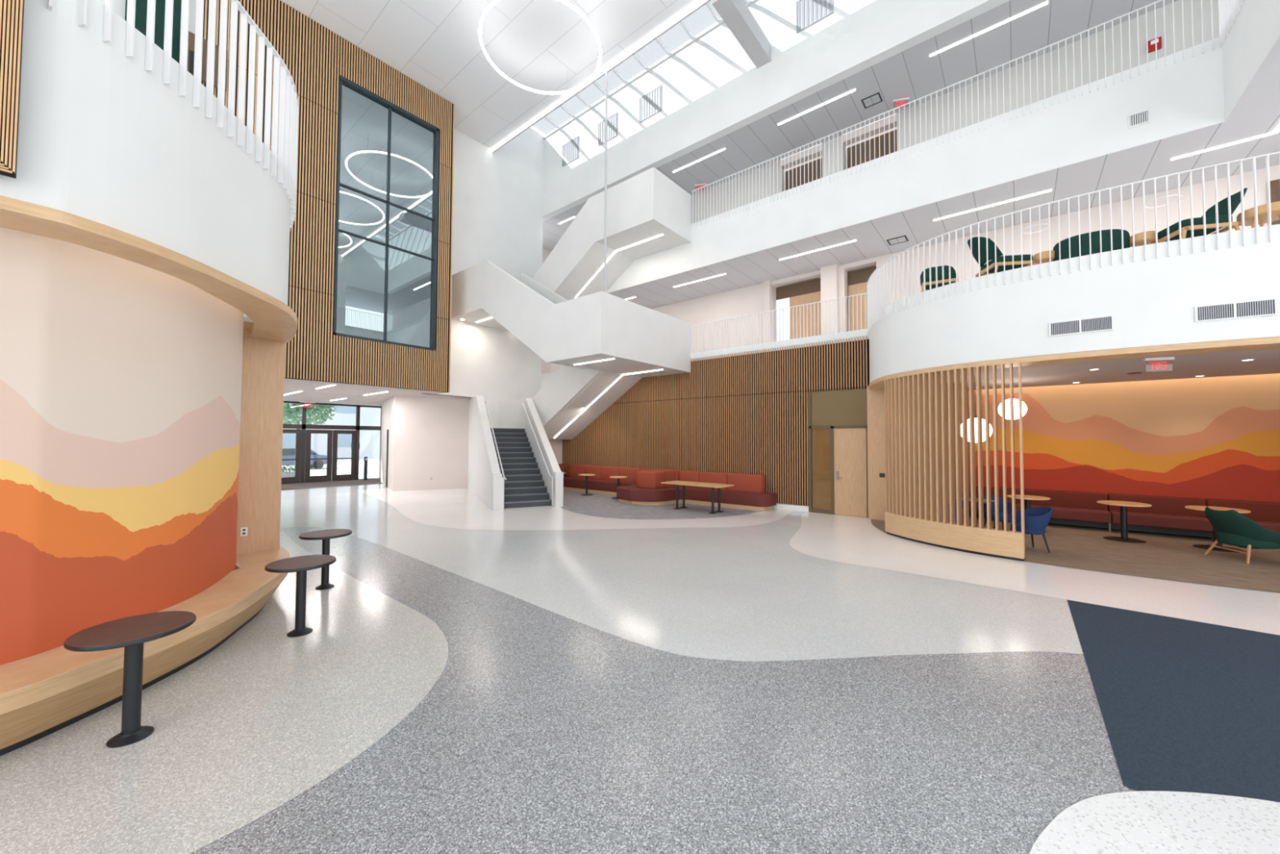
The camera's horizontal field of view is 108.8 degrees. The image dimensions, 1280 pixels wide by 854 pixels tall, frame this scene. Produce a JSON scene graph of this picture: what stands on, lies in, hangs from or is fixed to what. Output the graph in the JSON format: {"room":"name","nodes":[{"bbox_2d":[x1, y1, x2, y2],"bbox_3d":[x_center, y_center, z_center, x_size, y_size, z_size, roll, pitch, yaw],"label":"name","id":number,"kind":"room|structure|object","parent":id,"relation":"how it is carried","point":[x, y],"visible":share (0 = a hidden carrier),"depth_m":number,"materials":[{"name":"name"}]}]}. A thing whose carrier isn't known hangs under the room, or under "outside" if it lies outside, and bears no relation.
{"room":"atrium lobby","nodes":[
{"label":"atrium lobby","id":0,"kind":"room"},
{"bbox_2d":[0,0,290,316],"bbox_3d":[-8.976,-2.061,4.620,10.542,1.490,7.570,-1,-2,40],"label":"wall","id":1,"kind":"structure","parent":0,"point":[102,139],"depth_m":3.24,"materials":[{"name":"white paint"}]},
{"bbox_2d":[0,0,24,178],"bbox_3d":[-4.465,-2.853,1.648,0.105,2.740,2.700,-1,-2,40],"label":"wall panel","id":2,"kind":"object","parent":1,"relation":"attached to","point":[11,11],"visible":1,"depth_m":2.61,"materials":[{"name":"brown wood"}]},
{"bbox_2d":[0,195,297,342],"bbox_3d":[-4.811,-1.310,2.718,2.330,0.075,6.968,0,-2,15],"label":"trim","id":3,"kind":"structure","parent":1,"relation":"attached to","point":[273,320],"depth_m":3.40,"materials":[{"name":"brown wood"}]},
{"bbox_2d":[48,0,298,231],"bbox_3d":[-4.667,-3.154,4.739,1.868,1.242,6.082,1,-2,-17],"label":"balcony railing","id":4,"kind":"object","parent":1,"relation":"on","point":[287,103],"visible":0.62,"depth_m":4.06,"materials":[{"name":"white metal"}]},
{"bbox_2d":[97,0,195,48],"bbox_3d":[-16.340,-4.861,4.336,0.200,13.720,17.600,-1,-2,40],"label":"wall","id":5,"kind":"structure","parent":0,"point":[118,6],"depth_m":10.85,"materials":[{"name":"white paint"}]},
{"bbox_2d":[0,531,448,853],"bbox_3d":[-6.610,2.034,3.908,9.170,0.001,7.700,-1,-2,40],"label":"floor","id":6,"kind":"structure","parent":0,"point":[250,726],"depth_m":3.03,"materials":[{"name":"grey stone"}]},
{"bbox_2d":[63,610,195,747],"bbox_3d":[-3.318,1.667,2.994,0.580,0.710,0.580,-1,-2,40],"label":"pedestal table","id":7,"kind":"object","parent":6,"relation":"on","point":[131,633],"visible":1,"depth_m":2.96,"materials":[{"name":"brown laminate"}]},
{"bbox_2d":[0,546,289,755],"bbox_3d":[-5.069,1.787,2.865,2.729,0.450,7.306,0,-2,10],"label":"bench","id":8,"kind":"object","parent":6,"relation":"on","point":[43,694],"visible":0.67,"depth_m":3.21,"materials":[{"name":"brown wood"}]},
{"bbox_2d":[0,226,244,665],"bbox_3d":[-4.790,-0.141,3.289,1.265,3.428,5.178,0,-2,4],"label":"mural","id":9,"kind":"object","parent":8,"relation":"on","point":[121,379],"visible":0.91,"depth_m":3.54},
{"bbox_2d":[264,554,336,637],"bbox_3d":[-3.418,1.715,4.614,0.580,0.710,0.580,-1,-2,40],"label":"pedestal table","id":10,"kind":"object","parent":6,"relation":"on","point":[300,565],"visible":1,"depth_m":4.58,"materials":[{"name":"black wood"}]},
{"bbox_2d":[298,528,351,590],"bbox_3d":[-4.141,1.753,6.030,0.580,0.710,0.580,-1,-2,40],"label":"pedestal table","id":11,"kind":"object","parent":6,"relation":"on","point":[324,535],"visible":0.98,"depth_m":5.99,"materials":[{"name":"black wood"}]},
{"bbox_2d":[243,315,253,322],"bbox_3d":[-6.715,-4.865,2.668,35.600,13.720,7.900,-1,-2,40],"label":"wall","id":12,"kind":"structure","parent":0,"point":[246,318],"depth_m":6.18,"materials":[{"name":"white paint"}]},
{"bbox_2d":[124,0,181,63],"bbox_3d":[-10.994,-9.399,10.354,0.050,4.000,0.850,-1,-2,40],"label":"wall panel","id":13,"kind":"object","parent":12,"relation":"attached to","point":[140,20],"visible":0.12,"depth_m":10.41,"materials":[{"name":"green fabric"}]},
{"bbox_2d":[186,31,227,92],"bbox_3d":[-10.313,-8.681,10.838,0.120,1.000,0.800,-1,-2,40],"label":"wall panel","id":14,"kind":"object","parent":12,"relation":"attached to","point":[191,42],"visible":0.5,"depth_m":10.82,"materials":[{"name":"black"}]},
{"bbox_2d":[232,320,284,570],"bbox_3d":[-5.200,0.359,6.180,0.300,3.500,0.530,-1,-2,40],"label":"wall","id":15,"kind":"structure","parent":0,"point":[262,397],"depth_m":6.11,"materials":[{"name":"brown wood"}]},
{"bbox_2d":[201,0,453,392],"bbox_3d":[-8.610,-6.344,13.453,0.058,10.140,6.420,-1,-2,40],"label":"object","id":16,"kind":"object","parent":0,"point":[315,56],"visible":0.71,"depth_m":13.03,"materials":[{"name":"brown wood"}]},
{"bbox_2d":[333,75,439,351],"bbox_3d":[-7.884,-6.397,14.419,0.230,7.610,2.970,-1,-2,40],"label":"window","id":17,"kind":"structure","parent":16,"relation":"attached to","point":[387,215],"depth_m":14.29,"materials":[{"name":"grey"}]},
{"bbox_2d":[283,377,471,406],"bbox_3d":[-11.655,-1.247,17.152,9.420,0.100,8.300,-1,-2,40],"label":"ceiling","id":18,"kind":"structure","parent":0,"point":[353,393],"depth_m":16.42,"materials":[{"name":"white paint"}]},
{"bbox_2d":[380,395,471,491],"bbox_3d":[-9.954,0.702,20.159,8.150,3.600,3.600,-1,-2,40],"label":"wall","id":19,"kind":"structure","parent":0,"point":[428,437],"depth_m":17.86,"materials":[{"name":"white paint"}]},
{"bbox_2d":[281,400,382,484],"bbox_3d":[-15.433,0.659,19.929,0.120,3.620,7.860,-1,-2,40],"label":"window","id":20,"kind":"structure","parent":19,"relation":"in","point":[303,426],"depth_m":21.23,"materials":[{"name":"brown metal"}]},
{"bbox_2d":[281,428,301,483],"bbox_3d":[-15.368,1.270,19.945,0.120,2.360,0.980,-1,-2,40],"label":"door","id":21,"kind":"structure","parent":20,"relation":"attached to","point":[296,478],"depth_m":20.20,"materials":[{"name":"brown metal"}]},
{"bbox_2d":[304,429,333,481],"bbox_3d":[-14.619,1.300,20.850,0.120,2.360,1.030,-1,-2,40],"label":"door","id":22,"kind":"structure","parent":20,"relation":"attached to","point":[308,477],"depth_m":20.81,"materials":[{"name":"brown metal"}]},
{"bbox_2d":[331,430,355,480],"bbox_3d":[-13.966,1.327,21.640,0.120,2.360,0.980,-1,-2,40],"label":"door","id":23,"kind":"structure","parent":20,"relation":"attached to","point":[335,437],"depth_m":21.56,"materials":[{"name":"brown metal"}]},
{"bbox_2d":[431,103,454,394],"bbox_3d":[-7.012,-6.252,16.295,1.220,10.140,0.040,-1,-2,40],"label":"wall","id":24,"kind":"structure","parent":0,"point":[453,104],"depth_m":15.91,"materials":[{"name":"paint"}]},
{"bbox_2d":[422,127,543,427],"bbox_3d":[-6.148,-5.362,18.511,0.300,15.660,5.200,-1,-2,40],"label":"wall","id":25,"kind":"structure","parent":0,"point":[498,195],"depth_m":18.64,"materials":[{"name":"white paint"}]},
{"bbox_2d":[280,0,697,148],"bbox_3d":[-10.794,-11.761,5.574,29.220,0.200,26.220,-1,-2,40],"label":"ceiling","id":26,"kind":"structure","parent":0,"point":[540,45],"depth_m":13.48,"materials":[{"name":"white paint"}]},
{"bbox_2d":[478,0,601,94],"bbox_3d":[-2.774,-11.024,12.949,3.370,0.750,3.370,-1,-2,40],"label":"ring light","id":27,"kind":"object","parent":26,"relation":"hanging from","point":[494,2],"visible":1,"depth_m":13.07,"materials":[{"name":"white"}]},
{"bbox_2d":[548,439,562,463],"bbox_3d":[-3.934,1.494,18.591,0.100,1.980,1.900,-1,-2,40],"label":"wall","id":28,"kind":"structure","parent":0,"point":[556,444],"depth_m":19.12,"materials":[{"name":"white paint"}]},
{"bbox_2d":[356,488,792,529],"bbox_3d":[-3.626,2.361,14.486,14.880,0.001,7.787,-1,-2,40],"label":"floor","id":29,"kind":"structure","parent":0,"point":[458,508],"depth_m":11.61,"materials":[{"name":"white stone"}]},
{"bbox_2d":[451,167,691,511],"bbox_3d":[-3.494,-2.715,15.936,8.808,10.240,5.647,-1,-2,40],"label":"staircase","id":30,"kind":"structure","parent":29,"relation":"on","point":[603,343],"depth_m":14.97,"materials":[{"name":"white paint"}]},
{"bbox_2d":[490,0,697,148],"bbox_3d":[1.380,-12.369,12.465,19.220,1.940,0.120,-1,-2,40],"label":"wall","id":31,"kind":"structure","parent":0,"point":[697,0],"depth_m":14.42,"materials":[{"name":"white paint"}]},
{"bbox_2d":[490,0,711,153],"bbox_3d":[1.388,-11.349,12.450,19.220,0.140,0.120,-1,-2,40],"label":"trim","id":32,"kind":"structure","parent":31,"relation":"attached to","point":[697,5],"depth_m":14.27,"materials":[{"name":"white"}]},
{"bbox_2d":[604,71,607,292],"bbox_3d":[-1.080,-7.041,14.400,0.070,8.420,0.070,-1,-2,40],"label":"suspension rod","id":33,"kind":"object","parent":31,"relation":"hanging from","point":[606,100],"visible":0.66,"depth_m":14.38,"materials":[{"name":"grey"}]},
{"bbox_2d":[189,478,1137,853],"bbox_3d":[-2.382,2.313,7.736,35.600,0.312,25.000,-1,-2,40],"label":"floor","id":34,"kind":"structure","parent":0,"point":[540,731],"depth_m":2.87,"materials":[{"name":"grey stone"}]},
{"bbox_2d":[560,489,773,519],"bbox_3d":[-1.119,2.374,14.599,9.400,0.001,4.516,-1,-2,40],"label":"floor","id":35,"kind":"structure","parent":0,"point":[602,505],"depth_m":12.90,"materials":[{"name":"grey carpet"}]},
{"bbox_2d":[563,464,776,511],"bbox_3d":[-0.077,1.904,15.109,8.670,0.990,2.166,-1,-2,40],"label":"sofa","id":36,"kind":"object","parent":35,"relation":"on","point":[642,486],"visible":0.91,"depth_m":14.14,"materials":[{"name":"red fabric"}]},
{"bbox_2d":[661,480,734,513],"bbox_3d":[1.596,1.960,12.870,1.960,0.749,0.840,-1,-2,40],"label":"dining table","id":37,"kind":"object","parent":35,"relation":"on","point":[719,486],"visible":1,"depth_m":12.65,"materials":[{"name":"brown wood"}]},
{"bbox_2d":[280,483,1083,661],"bbox_3d":[-5.880,2.272,11.801,25.030,0.001,14.800,-1,-2,40],"label":"floor","id":38,"kind":"structure","parent":0,"point":[740,593],"depth_m":6.00,"materials":[{"name":"grey stone"}]},
{"bbox_2d":[541,0,1009,506],"bbox_3d":[2.095,-5.419,15.282,21.920,15.660,0.370,-1,-2,40],"label":"wall","id":39,"kind":"structure","parent":0,"point":[712,89],"depth_m":14.46,"materials":[{"name":"white paint"}]},
{"bbox_2d":[562,135,578,166],"bbox_3d":[-2.953,-11.693,19.436,1.020,0.920,0.030,-1,-2,40],"label":"air vent","id":40,"kind":"object","parent":39,"relation":"in","point":[570,149],"visible":1,"depth_m":19.41,"materials":[{"name":"grey"}]},
{"bbox_2d":[598,111,617,146],"bbox_3d":[-1.265,-11.726,18.041,1.020,0.920,0.030,-1,-2,40],"label":"air vent","id":41,"kind":"object","parent":39,"relation":"in","point":[612,121],"visible":0.92,"depth_m":17.98,"materials":[{"name":"grey"}]},
{"bbox_2d":[542,0,756,139],"bbox_3d":[2.245,-13.281,13.533,19.220,0.275,2.780,-1,-2,40],"label":"skylight","id":42,"kind":"object","parent":39,"relation":"on","point":[749,2],"visible":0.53,"depth_m":16.76,"materials":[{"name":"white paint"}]},
{"bbox_2d":[639,84,662,122],"bbox_3d":[0.384,-11.759,16.677,1.020,0.920,0.030,-1,-2,40],"label":"air vent","id":43,"kind":"object","parent":39,"relation":"in","point":[651,104],"visible":1,"depth_m":16.66,"materials":[{"name":"grey"}]},
{"bbox_2d":[711,0,771,68],"bbox_3d":[2.908,-11.260,12.851,0.450,0.500,2.680,-1,-2,40],"label":"roof beam","id":44,"kind":"structure","parent":39,"relation":"attached to","point":[735,14],"depth_m":12.77,"materials":[{"name":"grey metal"}]},
{"bbox_2d":[691,293,866,357],"bbox_3d":[3.805,-2.893,13.546,5.390,1.082,0.030,-1,-2,40],"label":"balcony railing","id":45,"kind":"object","parent":39,"relation":"on","point":[862,293],"visible":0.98,"depth_m":13.37,"materials":[{"name":"white metal"}]},
{"bbox_2d":[772,502,808,511],"bbox_3d":[0.700,2.353,15.975,10.350,0.150,0.080,-1,-2,40],"label":"trim","id":46,"kind":"structure","parent":39,"relation":"attached to","point":[783,506],"depth_m":12.95,"materials":[{"name":"white paint"}]},
{"bbox_2d":[795,0,833,33],"bbox_3d":[4.923,-11.849,12.924,1.020,0.920,0.030,-1,-2,40],"label":"air vent","id":47,"kind":"object","parent":39,"relation":"in","point":[808,12],"visible":1,"depth_m":12.97,"materials":[{"name":"grey metal"}]},
{"bbox_2d":[808,388,868,518],"bbox_3d":[5.270,0.677,12.212,1.540,3.320,0.136,-1,-2,40],"label":"door","id":48,"kind":"structure","parent":39,"relation":"in","point":[844,412],"depth_m":12.11,"materials":[{"name":"brown wood"}]},
{"bbox_2d":[763,263,839,342],"bbox_3d":[5.421,-3.808,15.625,2.560,2.890,0.220,-1,-2,40],"label":"wall column","id":49,"kind":"structure","parent":0,"point":[829,275],"depth_m":14.95,"materials":[{"name":"white paint"}]},
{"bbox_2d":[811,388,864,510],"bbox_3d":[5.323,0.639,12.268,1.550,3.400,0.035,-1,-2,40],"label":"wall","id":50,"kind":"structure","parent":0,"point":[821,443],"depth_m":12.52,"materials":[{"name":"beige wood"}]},
{"bbox_2d":[542,0,1177,251],"bbox_3d":[2.216,-9.798,11.155,27.500,0.230,11.500,-1,-2,40],"label":"ceiling","id":51,"kind":"structure","parent":0,"point":[910,73],"depth_m":12.73,"materials":[{"name":"white paint"}]},
{"bbox_2d":[777,88,856,125],"bbox_3d":[5.246,-9.582,13.756,2.310,0.020,0.090,-1,-2,40],"label":"recessed light","id":52,"kind":"object","parent":51,"relation":"in","point":[852,90],"visible":1,"depth_m":13.68,"materials":[{"name":"white"}]},
{"bbox_2d":[861,92,882,108],"bbox_3d":[6.814,-9.586,13.446,0.480,0.015,0.440,-1,-2,40],"label":"ceiling vent","id":53,"kind":"object","parent":51,"relation":"in","point":[873,100],"visible":1,"depth_m":13.45,"materials":[{"name":"grey"}]},
{"bbox_2d":[928,0,1048,57],"bbox_3d":[8.398,-9.644,11.150,2.310,0.020,0.090,-1,-2,40],"label":"recessed light","id":54,"kind":"object","parent":51,"relation":"in","point":[1046,2],"visible":1,"depth_m":11.06,"materials":[{"name":"white"}]},
{"bbox_2d":[540,223,1279,382],"bbox_3d":[3.059,-1.738,13.944,25.000,1.510,5.712,-1,-2,40],"label":"fascia","id":55,"kind":"structure","parent":0,"point":[1152,301],"depth_m":7.09,"materials":[{"name":"white paint"}]},
{"bbox_2d":[920,265,958,292],"bbox_3d":[6.123,-2.992,9.391,0.672,0.904,0.971,-1,-2,30],"label":"lounge chair","id":56,"kind":"object","parent":55,"relation":"on","point":[946,274],"visible":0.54,"depth_m":9.28,"materials":[{"name":"green fabric"}]},
{"bbox_2d":[967,236,1035,276],"bbox_3d":[6.568,-3.020,8.385,0.970,0.904,0.672,0,-2,10],"label":"lounge chair","id":57,"kind":"object","parent":55,"relation":"on","point":[991,245],"visible":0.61,"depth_m":8.26,"materials":[{"name":"green fabric"}]},
{"bbox_2d":[1032,250,1054,264],"bbox_3d":[7.142,-2.816,8.078,0.310,0.484,0.310,-1,-2,40],"label":"side table","id":58,"kind":"object","parent":55,"relation":"on","point":[1045,255],"visible":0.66,"depth_m":8.00,"materials":[{"name":"brown wood"}]},
{"bbox_2d":[866,151,1279,334],"bbox_3d":[7.451,-2.998,7.732,2.055,1.182,8.091,2,-2,-39],"label":"balcony railing","id":59,"kind":"object","parent":55,"relation":"on","point":[874,291],"visible":1,"depth_m":7.30,"materials":[{"name":"white metal"}]},
{"bbox_2d":[869,336,1279,389],"bbox_3d":[8.102,-1.098,7.641,2.764,0.085,9.055,2,-2,-43],"label":"trim","id":60,"kind":"structure","parent":55,"relation":"attached to","point":[1266,343],"depth_m":6.96,"materials":[{"name":"brown wood"}]},
{"bbox_2d":[1048,315,1113,336],"bbox_3d":[6.826,-1.563,7.100,0.720,0.220,0.020,-1,-2,40],"label":"air vent","id":61,"kind":"object","parent":55,"relation":"in","point":[1104,322],"visible":1,"depth_m":7.08,"materials":[{"name":"grey metal"}]},
{"bbox_2d":[1053,229,1130,261],"bbox_3d":[7.621,-2.896,7.749,0.940,0.620,0.720,-1,-2,32],"label":"lounge chair","id":62,"kind":"object","parent":55,"relation":"on","point":[1116,233],"visible":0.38,"depth_m":7.48,"materials":[{"name":"green fabric"}]},
{"bbox_2d":[1128,231,1155,247],"bbox_3d":[8.051,-2.834,7.326,0.310,0.484,0.310,-1,-2,40],"label":"side table","id":63,"kind":"object","parent":55,"relation":"on","point":[1150,235],"visible":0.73,"depth_m":7.25,"materials":[{"name":"brown wood"}]},
{"bbox_2d":[1151,187,1247,244],"bbox_3d":[8.493,-3.054,6.924,0.971,0.904,0.672,0,-2,15],"label":"lounge chair","id":64,"kind":"object","parent":55,"relation":"on","point":[1223,209],"visible":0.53,"depth_m":6.81,"materials":[{"name":"green fabric"}]},
{"bbox_2d":[1194,297,1277,322],"bbox_3d":[8.077,-1.583,6.218,0.720,0.220,0.020,-1,-2,32],"label":"air vent","id":65,"kind":"object","parent":55,"relation":"in","point":[1265,307],"visible":1,"depth_m":6.21,"materials":[{"name":"grey metal"}]},
{"bbox_2d":[1235,200,1279,227],"bbox_3d":[8.889,-2.854,6.503,0.500,0.484,0.500,-1,-2,40],"label":"side table","id":66,"kind":"object","parent":55,"relation":"on","point":[1262,210],"visible":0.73,"depth_m":6.47,"materials":[{"name":"brown wood"}]},
{"bbox_2d":[541,113,1279,373],"bbox_3d":[5.766,-5.859,15.716,27.861,7.400,2.986,-1,-2,34],"label":"wall","id":67,"kind":"structure","parent":0,"point":[746,300],"depth_m":12.96,"materials":[{"name":"white paint"}]},
{"bbox_2d":[776,278,821,341],"bbox_3d":[5.671,-3.721,16.129,1.800,2.750,0.040,-1,-2,40],"label":"door","id":68,"kind":"structure","parent":67,"relation":"in","point":[808,291],"depth_m":16.16,"materials":[{"name":"brown wood"}]},
{"bbox_2d":[785,157,822,190],"bbox_3d":[5.833,-7.987,16.138,1.450,2.580,0.040,-1,-2,40],"label":"door","id":69,"kind":"structure","parent":67,"relation":"in","point":[792,178],"depth_m":16.19,"materials":[{"name":"wood"}]},
{"bbox_2d":[848,266,875,331],"bbox_3d":[7.532,-3.758,14.591,1.670,2.750,0.040,-1,-2,40],"label":"door","id":70,"kind":"structure","parent":67,"relation":"in","point":[857,279],"depth_m":14.92,"materials":[{"name":"brown wood"}]},
{"bbox_2d":[847,128,897,168],"bbox_3d":[7.502,-8.021,14.758,1.560,2.580,0.040,-1,-2,40],"label":"door","id":71,"kind":"structure","parent":67,"relation":"in","point":[891,133],"depth_m":14.77,"materials":[{"name":"brown wood"}]},
{"bbox_2d":[1266,178,1279,225],"bbox_3d":[13.455,-3.808,9.106,1.150,2.580,0.019,-1,-2,40],"label":"door","id":72,"kind":"structure","parent":67,"relation":"in","point":[1274,184],"depth_m":9.43,"materials":[{"name":"wood"}]},
{"bbox_2d":[606,37,1224,293],"bbox_3d":[-0.988,-6.314,7.197,27.500,1.560,21.500,-1,-2,40],"label":"balcony wall","id":73,"kind":"structure","parent":0,"point":[1183,96],"depth_m":10.41,"materials":[{"name":"white paint"}]},
{"bbox_2d":[691,0,1213,228],"bbox_3d":[6.068,-7.375,11.824,11.210,1.302,0.030,-1,-2,40],"label":"balcony railing","id":74,"kind":"object","parent":73,"relation":"on","point":[1157,2],"visible":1,"depth_m":11.17,"materials":[{"name":"white metal"}]},
{"bbox_2d":[1128,108,1150,128],"bbox_3d":[9.626,-5.950,8.834,0.280,0.250,0.030,-1,-2,40],"label":"air vent","id":75,"kind":"object","parent":73,"relation":"in","point":[1140,117],"visible":1,"depth_m":8.83,"materials":[{"name":"grey"}]},
{"bbox_2d":[1217,0,1244,47],"bbox_3d":[9.507,-7.498,7.122,0.030,1.302,2.900,-1,-2,40],"label":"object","id":76,"kind":"object","parent":73,"relation":"on","point":[1228,10],"visible":1,"depth_m":7.95,"materials":[{"name":"white paint"}]},
{"bbox_2d":[866,382,970,524],"bbox_3d":[7.240,0.536,11.844,1.950,3.600,2.300,-1,-2,40],"label":"wall","id":77,"kind":"structure","parent":0,"point":[875,397],"depth_m":11.43,"materials":[{"name":"brown wood"}]},
{"bbox_2d":[608,36,1279,308],"bbox_3d":[-0.991,-5.532,7.173,27.500,0.009,21.500,-1,-2,40],"label":"ceiling","id":78,"kind":"structure","parent":0,"point":[1256,112],"depth_m":10.84,"materials":[{"name":"white paint"}]},
{"bbox_2d":[933,188,1052,221],"bbox_3d":[8.462,-5.356,11.108,2.290,0.020,0.090,-1,-2,40],"label":"recessed light","id":79,"kind":"object","parent":78,"relation":"in","point":[1051,189],"visible":1,"depth_m":11.01,"materials":[{"name":"white"}]},
{"bbox_2d":[1170,124,1279,160],"bbox_3d":[10.470,-5.441,7.921,1.310,0.020,2.445,-1,-2,40],"label":"recessed light","id":80,"kind":"object","parent":78,"relation":"in","point":[1277,129],"visible":1,"depth_m":8.76,"materials":[{"name":"white"}]},
{"bbox_2d":[690,0,1219,223],"bbox_3d":[5.969,-8.121,15.654,27.500,2.820,0.300,-1,-2,40],"label":"wall","id":81,"kind":"structure","parent":0,"point":[1206,17],"depth_m":11.97,"materials":[{"name":"grey paint"}]},
{"bbox_2d":[1147,35,1161,53],"bbox_3d":[11.863,-8.815,10.556,0.220,0.260,0.075,-1,-2,40],"label":"fire alarm","id":82,"kind":"object","parent":81,"relation":"attached to","point":[1151,44],"visible":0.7,"depth_m":10.54,"materials":[{"name":"red plastic"}]},
{"bbox_2d":[789,511,1279,635],"bbox_3d":[6.531,2.212,7.862,9.020,0.001,5.150,-1,-2,40],"label":"floor","id":83,"kind":"structure","parent":0,"point":[852,540],"depth_m":6.57,"materials":[{"name":"white stone"}]},
{"bbox_2d":[871,516,1279,592],"bbox_3d":[9.033,2.238,8.478,8.950,0.001,5.112,-1,-2,40],"label":"floor","id":84,"kind":"structure","parent":0,"point":[1169,557],"depth_m":7.79,"materials":[{"name":"beige wood"}]},
{"bbox_2d":[884,362,1025,561],"bbox_3d":[5.701,0.593,8.635,0.399,3.280,2.509,1,-2,-25],"label":"screen","id":85,"kind":"object","parent":84,"relation":"on","point":[916,459],"visible":1,"depth_m":8.44,"materials":[{"name":"brown wood"}]},
{"bbox_2d":[983,495,1012,529],"bbox_3d":[7.572,1.879,9.711,0.593,0.783,0.609,0,-2,10],"label":"tub chair","id":86,"kind":"object","parent":84,"relation":"on","point":[1001,500],"visible":0.41,"depth_m":9.70,"materials":[{"name":"blue"}]},
{"bbox_2d":[1007,494,1050,532],"bbox_3d":[8.601,1.916,10.152,0.760,0.740,0.760,-1,-2,40],"label":"round table","id":87,"kind":"object","parent":84,"relation":"on","point":[1027,498],"visible":0.5,"depth_m":10.11,"materials":[{"name":"brown wood"}]},
{"bbox_2d":[1009,506,1053,552],"bbox_3d":[7.109,1.835,8.313,0.609,0.783,0.593,0,-2,10],"label":"tub chair","id":88,"kind":"object","parent":84,"relation":"on","point":[1037,519],"visible":0.78,"depth_m":8.12,"materials":[{"name":"blue fabric"}]},
{"bbox_2d":[1097,500,1151,542],"bbox_3d":[9.702,1.892,9.177,0.760,0.740,0.760,-1,-2,40],"label":"round table","id":89,"kind":"object","parent":84,"relation":"on","point":[1123,505],"visible":1,"depth_m":9.13,"materials":[{"name":"brown wood"}]},
{"bbox_2d":[969,485,1279,541],"bbox_3d":[11.153,1.885,9.599,6.900,0.793,0.700,-1,-2,40],"label":"sofa","id":90,"kind":"object","parent":84,"relation":"on","point":[1166,514],"visible":0.5,"depth_m":9.83,"materials":[{"name":"red fabric"}]},
{"bbox_2d":[1184,505,1250,552],"bbox_3d":[10.658,1.875,8.451,0.760,0.740,0.760,-1,-2,40],"label":"round table","id":91,"kind":"object","parent":84,"relation":"on","point":[1190,507],"visible":0.68,"depth_m":8.42,"materials":[{"name":"brown wood"}]},
{"bbox_2d":[1204,506,1279,564],"bbox_3d":[10.103,1.796,7.634,0.845,0.859,0.787,0,-2,10],"label":"lounge chair","id":92,"kind":"object","parent":84,"relation":"on","point":[1232,527],"visible":1,"depth_m":7.48,"materials":[{"name":"green fabric"}]},
{"bbox_2d":[940,348,1279,390],"bbox_3d":[9.247,-1.073,8.541,8.600,0.040,4.312,-1,-2,40],"label":"ceiling","id":93,"kind":"structure","parent":0,"point":[1267,361],"depth_m":8.47,"materials":[{"name":"white paint"}]},
{"bbox_2d":[960,386,992,442],"bbox_3d":[6.784,-0.363,9.265,0.540,1.361,0.540,-1,-2,40],"label":"globe pendant","id":94,"kind":"object","parent":93,"relation":"hanging from","point":[975,416],"visible":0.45,"depth_m":9.09,"materials":[{"name":"white glass"}]},
{"bbox_2d":[997,398,1026,419],"bbox_3d":[8.212,-0.586,10.103,0.500,0.852,0.500,-1,-2,40],"label":"globe pendant","id":95,"kind":"object","parent":93,"relation":"hanging from","point":[1007,401],"visible":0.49,"depth_m":9.95,"materials":[{"name":"white glass"}]},
{"bbox_2d":[1143,356,1174,368],"bbox_3d":[8.032,-0.967,7.085,0.330,0.210,0.060,0,-2,22],"label":"exit sign","id":96,"kind":"object","parent":93,"relation":"attached to","point":[1165,357],"visible":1,"depth_m":7.08,"materials":[{"name":"red plastic"}]},
{"bbox_2d":[1029,791,1279,853],"bbox_3d":[2.999,1.960,0.049,4.501,0.001,5.000,-1,-2,40],"label":"floor","id":97,"kind":"structure","parent":0,"point":[1131,822],"depth_m":2.33,"materials":[{"name":"white stone"}]},
{"bbox_2d":[1066,600,1279,802],"bbox_3d":[5.396,2.050,2.608,4.070,0.001,4.600,-1,-2,40],"label":"floor","id":98,"kind":"structure","parent":0,"point":[1186,705],"depth_m":3.49,"materials":[{"name":"blue carpet"}]},
{"bbox_2d":[1222,0,1279,121],"bbox_3d":[4.578,-9.680,0.951,0.300,7.970,18.800,-1,-2,40],"label":"wall","id":99,"kind":"structure","parent":0,"point":[1255,30],"depth_m":7.33,"materials":[{"name":"white paint"}]},
{"label":"outside","id":100,"kind":"structure","parent":0,"visible":0},
{"bbox_2d":[281,457,379,479],"bbox_3d":[-33.644,3.105,37.474,50.300,0.300,75.000,-1,-2,40],"label":"ground","id":101,"kind":"structure","parent":100,"point":[344,466],"depth_m":30.69,"materials":[{"name":"white"}]},
{"bbox_2d":[281,447,326,468],"bbox_3d":[-23.037,2.078,30.160,1.800,1.419,4.400,-1,-2,40],"label":"parked car","id":102,"kind":"object","parent":101,"relation":"on","point":[287,452],"visible":0.3,"depth_m":30.34,"materials":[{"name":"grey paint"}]},
{"bbox_2d":[283,402,336,471],"bbox_3d":[-20.365,0.092,27.234,3.322,5.250,3.870,-1,-2,40],"label":"street tree","id":103,"kind":"object","parent":101,"relation":"on","point":[292,411],"visible":0.32,"depth_m":26.94,"materials":[{"name":"green plant"}]},
{"bbox_2d":[282,403,380,459],"bbox_3d":[-36.753,-0.635,43.418,8.050,7.500,60.000,-1,-2,40],"label":"sky","id":104,"kind":"structure","parent":101,"relation":"on","point":[369,440],"depth_m":46.04,"materials":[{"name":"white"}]},
{"bbox_3d":[10.447,0.403,8.545,7.400,3.700,3.900,-1,-2,40],"label":"wall","id":105,"kind":"structure","parent":0,"visible":0},
{"bbox_2d":[968,373,1279,517],"bbox_3d":[11.441,0.488,9.902,7.100,3.620,0.001,-1,-2,40],"label":"mural","id":106,"kind":"object","parent":105,"relation":"attached to","point":[1218,437],"visible":0.7,"depth_m":10.07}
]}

